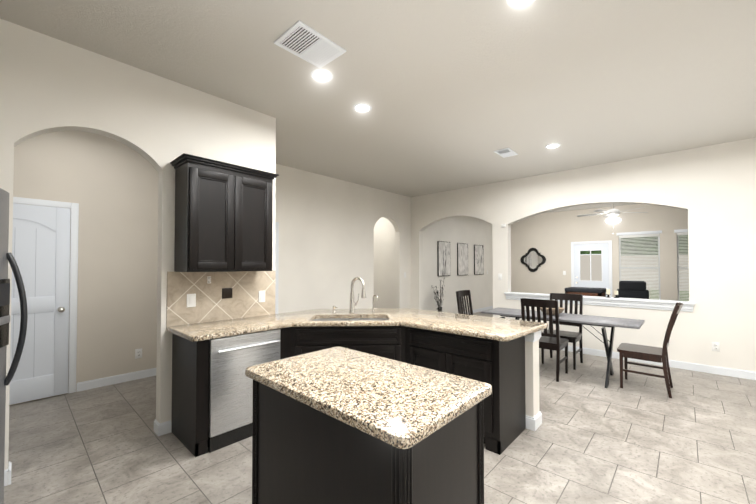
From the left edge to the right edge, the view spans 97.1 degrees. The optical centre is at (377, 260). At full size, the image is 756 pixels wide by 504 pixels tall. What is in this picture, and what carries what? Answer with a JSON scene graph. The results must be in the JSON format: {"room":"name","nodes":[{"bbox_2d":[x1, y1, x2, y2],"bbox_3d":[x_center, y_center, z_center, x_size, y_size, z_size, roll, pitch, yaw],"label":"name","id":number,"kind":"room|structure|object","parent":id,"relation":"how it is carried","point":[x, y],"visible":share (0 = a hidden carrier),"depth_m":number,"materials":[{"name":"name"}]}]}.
{"room":"kitchen","nodes":[
{"label":"kitchen","id":0,"kind":"room"},
{"bbox_2d":[12,131,158,404],"bbox_3d":[-3.573,-0.032,3.756,0.120,3.050,3.140,-1,-1,43],"label":"wall","id":1,"kind":"structure","parent":0,"point":[109,185],"depth_m":4.01,"materials":[{"name":"beige paint"}]},
{"bbox_2d":[9,203,70,404],"bbox_3d":[-3.723,0.444,3.411,0.104,2.064,0.842,-1,-1,43],"label":"hall door","id":2,"kind":"structure","parent":1,"relation":"in","point":[41,245],"depth_m":3.58,"materials":[{"name":"white paint"}]},
{"bbox_2d":[13,197,78,393],"bbox_3d":[-3.757,0.416,3.443,0.018,2.145,0.980,-1,-1,43],"label":"door frame","id":3,"kind":"structure","parent":1,"relation":"attached to","point":[74,207],"depth_m":3.77,"materials":[{"name":"white wood"}]},
{"bbox_2d":[76,368,155,391],"bbox_3d":[-2.983,1.452,4.272,0.014,0.100,1.305,-1,-1,43],"label":"baseboard","id":4,"kind":"structure","parent":1,"relation":"attached to","point":[105,381],"depth_m":4.04,"materials":[{"name":"white wood"}]},
{"bbox_2d":[135,348,141,358],"bbox_3d":[-3.031,1.182,4.229,0.008,0.120,0.075,-1,-1,43],"label":"outlet","id":5,"kind":"object","parent":1,"relation":"attached to","point":[138,353],"visible":1,"depth_m":4.22,"materials":[{"name":"white plastic"}]},
{"bbox_2d":[0,19,275,469],"bbox_3d":[-2.226,-0.052,2.518,0.120,3.050,3.140,-1,-1,43],"label":"wall","id":6,"kind":"structure","parent":0,"point":[48,84],"depth_m":2.71,"materials":[{"name":"paint"}]},
{"bbox_2d":[4,469,7,485],"bbox_3d":[-2.829,1.409,1.737,0.014,0.100,1.210,-1,-1,43],"label":"baseboard","id":7,"kind":"structure","parent":6,"relation":"attached to","point":[5,477],"depth_m":2.17,"materials":[{"name":"white wood"}]},
{"bbox_2d":[8,461,11,484],"bbox_3d":[-2.458,1.418,2.229,0.135,0.100,0.014,-1,-1,43],"label":"baseboard","id":8,"kind":"structure","parent":6,"relation":"attached to","point":[9,472],"depth_m":2.19,"materials":[{"name":"white wood"}]},
{"bbox_2d":[154,419,159,435],"bbox_3d":[-1.887,1.428,2.850,0.135,0.100,0.014,-1,-1,43],"label":"baseboard","id":9,"kind":"structure","parent":6,"relation":"attached to","point":[156,427],"depth_m":2.83,"materials":[{"name":"white wood"}]},
{"bbox_2d":[160,420,171,435],"bbox_3d":[-1.809,1.428,2.846,0.014,0.100,0.083,-1,-1,43],"label":"baseboard","id":10,"kind":"structure","parent":6,"relation":"attached to","point":[165,427],"depth_m":2.84,"materials":[{"name":"white wood"}]},
{"bbox_2d":[170,153,278,271],"bbox_3d":[-1.388,-0.372,3.078,0.357,0.947,0.850,-1,-1,43],"label":"upper cabinet","id":11,"kind":"object","parent":6,"relation":"attached to","point":[223,216],"visible":1,"depth_m":2.90,"materials":[{"name":"black wood"}]},
{"bbox_2d":[0,0,755,213],"bbox_3d":[2.128,-1.589,4.797,10.900,0.100,13.350,-1,-1,43],"label":"ceiling","id":12,"kind":"structure","parent":0,"point":[454,94],"depth_m":2.81,"materials":[{"name":"grey paint"}]},
{"bbox_2d":[274,20,345,67],"bbox_3d":[-0.495,-1.572,2.461,0.320,0.013,0.420,-1,-1,43],"label":"ceiling vent","id":13,"kind":"object","parent":12,"relation":"in","point":[302,40],"visible":1,"depth_m":2.44,"materials":[{"name":"white metal"}]},
{"bbox_2d":[311,69,332,81],"bbox_3d":[-0.476,-1.566,2.836,0.190,0.012,0.190,-1,-1,43],"label":"recessed light","id":14,"kind":"object","parent":12,"relation":"in","point":[322,75],"visible":1,"depth_m":2.83,"materials":[{"name":"white"}]},
{"bbox_2d":[353,103,371,111],"bbox_3d":[-0.160,-1.556,3.416,0.190,0.012,0.190,-1,-1,43],"label":"recessed light","id":15,"kind":"object","parent":12,"relation":"in","point":[361,107],"visible":1,"depth_m":3.40,"materials":[{"name":"white"}]},
{"bbox_2d":[494,148,517,157],"bbox_3d":[1.828,-1.533,4.766,0.210,0.013,0.360,-1,-1,43],"label":"ceiling vent","id":16,"kind":"object","parent":12,"relation":"in","point":[506,152],"visible":1,"depth_m":4.75,"materials":[{"name":"white metal"}]},
{"bbox_2d":[506,0,534,7],"bbox_3d":[0.869,-1.580,1.994,0.190,0.012,0.190,-1,-1,43],"label":"recessed light","id":17,"kind":"object","parent":12,"relation":"in","point":[517,3],"visible":1,"depth_m":2.05,"materials":[{"name":"white glass"}]},
{"bbox_2d":[545,143,560,148],"bbox_3d":[2.356,-1.538,4.498,0.190,0.012,0.190,-1,-1,43],"label":"recessed light","id":18,"kind":"object","parent":12,"relation":"in","point":[552,145],"visible":0.98,"depth_m":4.48,"materials":[{"name":"white glass"}]},
{"bbox_2d":[577,203,647,234],"bbox_3d":[4.947,-1.020,7.120,1.212,0.960,1.270,-1,-1,43],"label":"ceiling fan","id":19,"kind":"object","parent":12,"relation":"hanging from","point":[612,214],"visible":0.94,"depth_m":7.01,"materials":[{"name":"white"}]},
{"bbox_2d":[4,312,755,503],"bbox_3d":[2.128,1.560,4.744,10.900,0.100,13.350,-1,-1,43],"label":"floor","id":20,"kind":"structure","parent":0,"point":[635,439],"depth_m":2.59,"materials":[{"name":"tile"}]},
{"bbox_2d":[0,188,27,503],"bbox_3d":[-1.832,0.557,1.035,0.800,1.780,0.910,1,-1,-29],"label":"refrigerator","id":21,"kind":"object","parent":20,"relation":"on","point":[5,258],"visible":1,"depth_m":1.56,"materials":[{"name":"silver metal"}]},
{"bbox_2d":[166,271,547,456],"bbox_3d":[-0.128,0.790,2.946,2.365,1.380,2.410,-1,-1,43],"label":"kitchen counter","id":22,"kind":"object","parent":20,"relation":"on","point":[228,341],"depth_m":2.85,"materials":[{"name":"wood"}]},
{"bbox_2d":[187,294,195,306],"bbox_3d":[-1.675,0.361,2.997,0.009,0.120,0.075,-1,-1,43],"label":"light switch","id":23,"kind":"object","parent":22,"relation":"attached to","point":[191,300],"visible":1,"depth_m":2.99,"materials":[{"name":"white plastic"}]},
{"bbox_2d":[207,276,210,283],"bbox_3d":[-1.574,0.183,3.110,0.008,0.068,0.034,-1,-1,43],"label":"outlet","id":24,"kind":"object","parent":22,"relation":"attached to","point":[208,279],"visible":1,"depth_m":3.11,"materials":[{"name":"white plastic"}]},
{"bbox_2d":[258,291,264,301],"bbox_3d":[-1.215,0.379,3.497,0.009,0.120,0.075,-1,-1,43],"label":"light switch","id":25,"kind":"object","parent":22,"relation":"attached to","point":[261,296],"visible":1,"depth_m":3.49,"materials":[{"name":"white plastic"}]},
{"bbox_2d":[349,277,365,312],"bbox_3d":[-0.215,0.379,3.647,0.234,0.402,0.106,-1,-1,43],"label":"faucet","id":26,"kind":"object","parent":22,"relation":"on","point":[353,304],"visible":1,"depth_m":3.66,"materials":[{"name":"silver metal"}]},
{"bbox_2d":[372,295,377,312],"bbox_3d":[-0.027,0.482,3.724,0.086,0.198,0.057,-1,-1,43],"label":"water tap","id":27,"kind":"object","parent":22,"relation":"on","point":[373,308],"visible":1,"depth_m":3.72,"materials":[{"name":"silver metal"}]},
{"bbox_2d":[245,346,491,503],"bbox_3d":[-0.089,1.002,1.581,1.050,0.910,0.640,-1,-1,43],"label":"kitchen island","id":28,"kind":"object","parent":20,"relation":"on","point":[337,425],"visible":1,"depth_m":1.35,"materials":[{"name":"wood"}]},
{"bbox_2d":[431,278,445,311],"bbox_3d":[1.499,1.002,8.307,0.313,1.133,0.528,-1,-1,43],"label":"potted plant","id":29,"kind":"object","parent":20,"relation":"on","point":[440,304],"visible":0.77,"depth_m":8.32,"materials":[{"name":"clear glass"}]},
{"bbox_2d":[456,290,472,314],"bbox_3d":[1.639,1.022,5.604,0.542,1.005,0.467,-1,-1,43],"label":"chair","id":30,"kind":"object","parent":20,"relation":"on","point":[461,301],"visible":0.29,"depth_m":5.78,"materials":[{"name":"brown wood"}]},
{"bbox_2d":[525,330,541,430],"bbox_3d":[1.352,1.047,3.030,0.192,0.868,0.192,-1,-1,43],"label":"column","id":31,"kind":"structure","parent":20,"relation":"on","point":[533,418],"depth_m":2.94,"materials":[{"name":"paint"}]},
{"bbox_2d":[520,298,568,381],"bbox_3d":[2.212,1.002,4.431,0.467,1.005,0.542,-1,-1,43],"label":"chair","id":32,"kind":"object","parent":20,"relation":"on","point":[552,341],"visible":0.67,"depth_m":4.24,"materials":[{"name":"brown wood"}]},
{"bbox_2d":[541,293,582,369],"bbox_3d":[2.716,1.011,4.920,0.467,1.005,0.542,-1,-1,43],"label":"chair","id":33,"kind":"object","parent":20,"relation":"on","point":[573,337],"visible":0.65,"depth_m":4.93,"materials":[{"name":"brown wood"}]},
{"bbox_2d":[481,307,644,387],"bbox_3d":[2.446,1.133,4.594,1.880,0.750,0.708,-1,-1,43],"label":"dining table","id":34,"kind":"object","parent":20,"relation":"on","point":[603,322],"visible":0.77,"depth_m":4.24,"materials":[{"name":"grey wood"}]},
{"bbox_2d":[540,307,564,314],"bbox_3d":[2.412,0.709,4.639,0.320,0.098,0.320,-1,-1,43],"label":"bowl","id":35,"kind":"object","parent":34,"relation":"on","point":[561,309],"visible":0.44,"depth_m":4.55,"materials":[{"name":"stone"}]},
{"bbox_2d":[565,287,605,296],"bbox_3d":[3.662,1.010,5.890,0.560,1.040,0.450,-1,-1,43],"label":"bench","id":36,"kind":"object","parent":20,"relation":"on","point":[588,291],"visible":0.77,"depth_m":5.74,"materials":[{"name":"brown wood"}]},
{"bbox_2d":[616,281,648,298],"bbox_3d":[4.613,0.954,6.031,0.716,1.156,0.638,-1,-1,43],"label":"office chair","id":37,"kind":"object","parent":20,"relation":"on","point":[631,289],"visible":0.19,"depth_m":6.14,"materials":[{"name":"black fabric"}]},
{"bbox_2d":[617,302,682,397],"bbox_3d":[3.178,0.994,3.903,0.588,1.005,0.467,-1,-1,43],"label":"chair","id":38,"kind":"object","parent":20,"relation":"on","point":[626,351],"visible":1,"depth_m":3.82,"materials":[{"name":"brown wood"}]},
{"bbox_2d":[275,164,492,313],"bbox_3d":[0.842,0.041,8.018,0.120,3.050,9.350,-1,-1,43],"label":"wall","id":39,"kind":"structure","parent":0,"point":[326,239],"depth_m":6.43,"materials":[{"name":"paint"}]},
{"bbox_2d":[275,222,278,313],"bbox_3d":[-1.893,0.453,4.931,0.018,2.120,0.935,-1,-1,43],"label":"door frame","id":40,"kind":"structure","parent":39,"relation":"attached to","point":[276,261],"depth_m":5.25,"materials":[{"name":"white paint"}]},
{"bbox_2d":[437,241,449,275],"bbox_3d":[1.762,-0.040,8.905,0.032,0.920,0.600,-1,-1,43],"label":"picture","id":41,"kind":"object","parent":39,"relation":"attached to","point":[443,258],"visible":1,"depth_m":8.85,"materials":[{"name":"black"}]},
{"bbox_2d":[457,243,467,274],"bbox_3d":[2.452,-0.027,9.655,0.032,0.920,0.600,-1,-1,43],"label":"picture","id":42,"kind":"object","parent":39,"relation":"attached to","point":[462,258],"visible":1,"depth_m":9.61,"materials":[{"name":"black"}]},
{"bbox_2d":[465,306,492,312],"bbox_3d":[2.428,1.543,9.617,0.014,0.100,4.570,-1,-1,43],"label":"baseboard","id":43,"kind":"structure","parent":39,"relation":"attached to","point":[482,309],"depth_m":10.56,"materials":[{"name":"white wood"}]},
{"bbox_2d":[474,245,483,274],"bbox_3d":[3.143,-0.014,10.406,0.032,0.920,0.600,-1,-1,43],"label":"picture","id":44,"kind":"object","parent":39,"relation":"attached to","point":[478,261],"visible":1,"depth_m":10.36,"materials":[{"name":"black"}]},
{"bbox_2d":[374,217,395,308],"bbox_3d":[0.067,0.048,8.479,1.645,3.050,0.120,-1,-1,43],"label":"wall","id":45,"kind":"structure","parent":0,"point":[384,261],"depth_m":8.30,"materials":[{"name":"paint"}]},
{"bbox_2d":[411,138,755,371],"bbox_3d":[3.782,-0.007,5.192,8.035,3.050,0.150,-1,-1,43],"label":"wall","id":46,"kind":"structure","parent":0,"point":[711,189],"depth_m":4.70,"materials":[{"name":"paint"}]},
{"bbox_2d":[504,292,694,311],"bbox_3d":[3.427,0.658,5.507,2.620,0.130,0.240,-1,-1,43],"label":"sill","id":47,"kind":"structure","parent":46,"relation":"attached to","point":[687,306],"depth_m":5.12,"materials":[{"name":"white wood"}]},
{"bbox_2d":[606,289,610,297],"bbox_3d":[3.655,0.523,5.300,0.072,0.132,0.072,-1,-1,43],"label":"candle","id":48,"kind":"object","parent":47,"relation":"on","point":[607,292],"visible":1,"depth_m":5.29,"materials":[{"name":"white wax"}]},
{"bbox_2d":[562,345,755,379],"bbox_3d":[4.457,1.455,4.434,6.050,0.100,0.014,-1,-1,43],"label":"baseboard","id":49,"kind":"structure","parent":46,"relation":"attached to","point":[744,374],"depth_m":4.57,"materials":[{"name":"white wood"}]},
{"bbox_2d":[712,342,719,351],"bbox_3d":[4.477,1.145,4.424,0.075,0.120,0.008,-1,-1,43],"label":"outlet","id":50,"kind":"object","parent":46,"relation":"attached to","point":[715,346],"visible":1,"depth_m":4.42,"materials":[{"name":"white plastic"}]},
{"bbox_2d":[511,204,687,299],"bbox_3d":[6.923,0.052,8.695,8.155,3.050,0.120,-1,-1,43],"label":"wall","id":51,"kind":"structure","parent":0,"point":[550,237],"depth_m":9.71,"materials":[{"name":"beige paint"}]},
{"bbox_2d":[520,248,545,271],"bbox_3d":[4.866,-0.013,10.482,0.760,0.760,0.030,-1,-1,43],"label":"mirror","id":52,"kind":"object","parent":51,"relation":"attached to","point":[532,259],"visible":0.94,"depth_m":10.47,"materials":[{"name":"black mirror"}]},
{"bbox_2d":[574,243,608,296],"bbox_3d":[5.997,0.555,9.405,0.842,2.044,0.064,-1,-1,43],"label":"door","id":53,"kind":"structure","parent":51,"relation":"in","point":[591,265],"depth_m":9.41,"materials":[{"name":"white paint"}]},
{"bbox_2d":[571,240,611,296],"bbox_3d":[6.015,0.524,9.425,0.990,2.130,0.018,-1,-1,43],"label":"door frame","id":54,"kind":"structure","parent":51,"relation":"attached to","point":[610,261],"depth_m":9.34,"materials":[{"name":"white wood"}]},
{"bbox_2d":[616,230,661,299],"bbox_3d":[6.831,0.208,8.736,0.950,1.910,0.120,-1,-1,43],"label":"window blind","id":55,"kind":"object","parent":51,"relation":"in","point":[637,267],"depth_m":8.70,"materials":[{"name":"white plastic"}]},
{"bbox_2d":[674,229,688,300],"bbox_3d":[7.692,0.194,7.945,0.950,1.910,0.120,-1,-1,43],"label":"window blind","id":56,"kind":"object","parent":51,"relation":"in","point":[683,267],"depth_m":8.16,"materials":[{"name":"white plastic"}]},
{"label":"outside","id":57,"kind":"structure","parent":0,"visible":0},
{"bbox_2d":[621,235,688,300],"bbox_3d":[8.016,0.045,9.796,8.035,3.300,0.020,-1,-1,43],"label":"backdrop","id":58,"kind":"structure","parent":57,"point":[651,261],"depth_m":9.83,"materials":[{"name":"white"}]}
]}

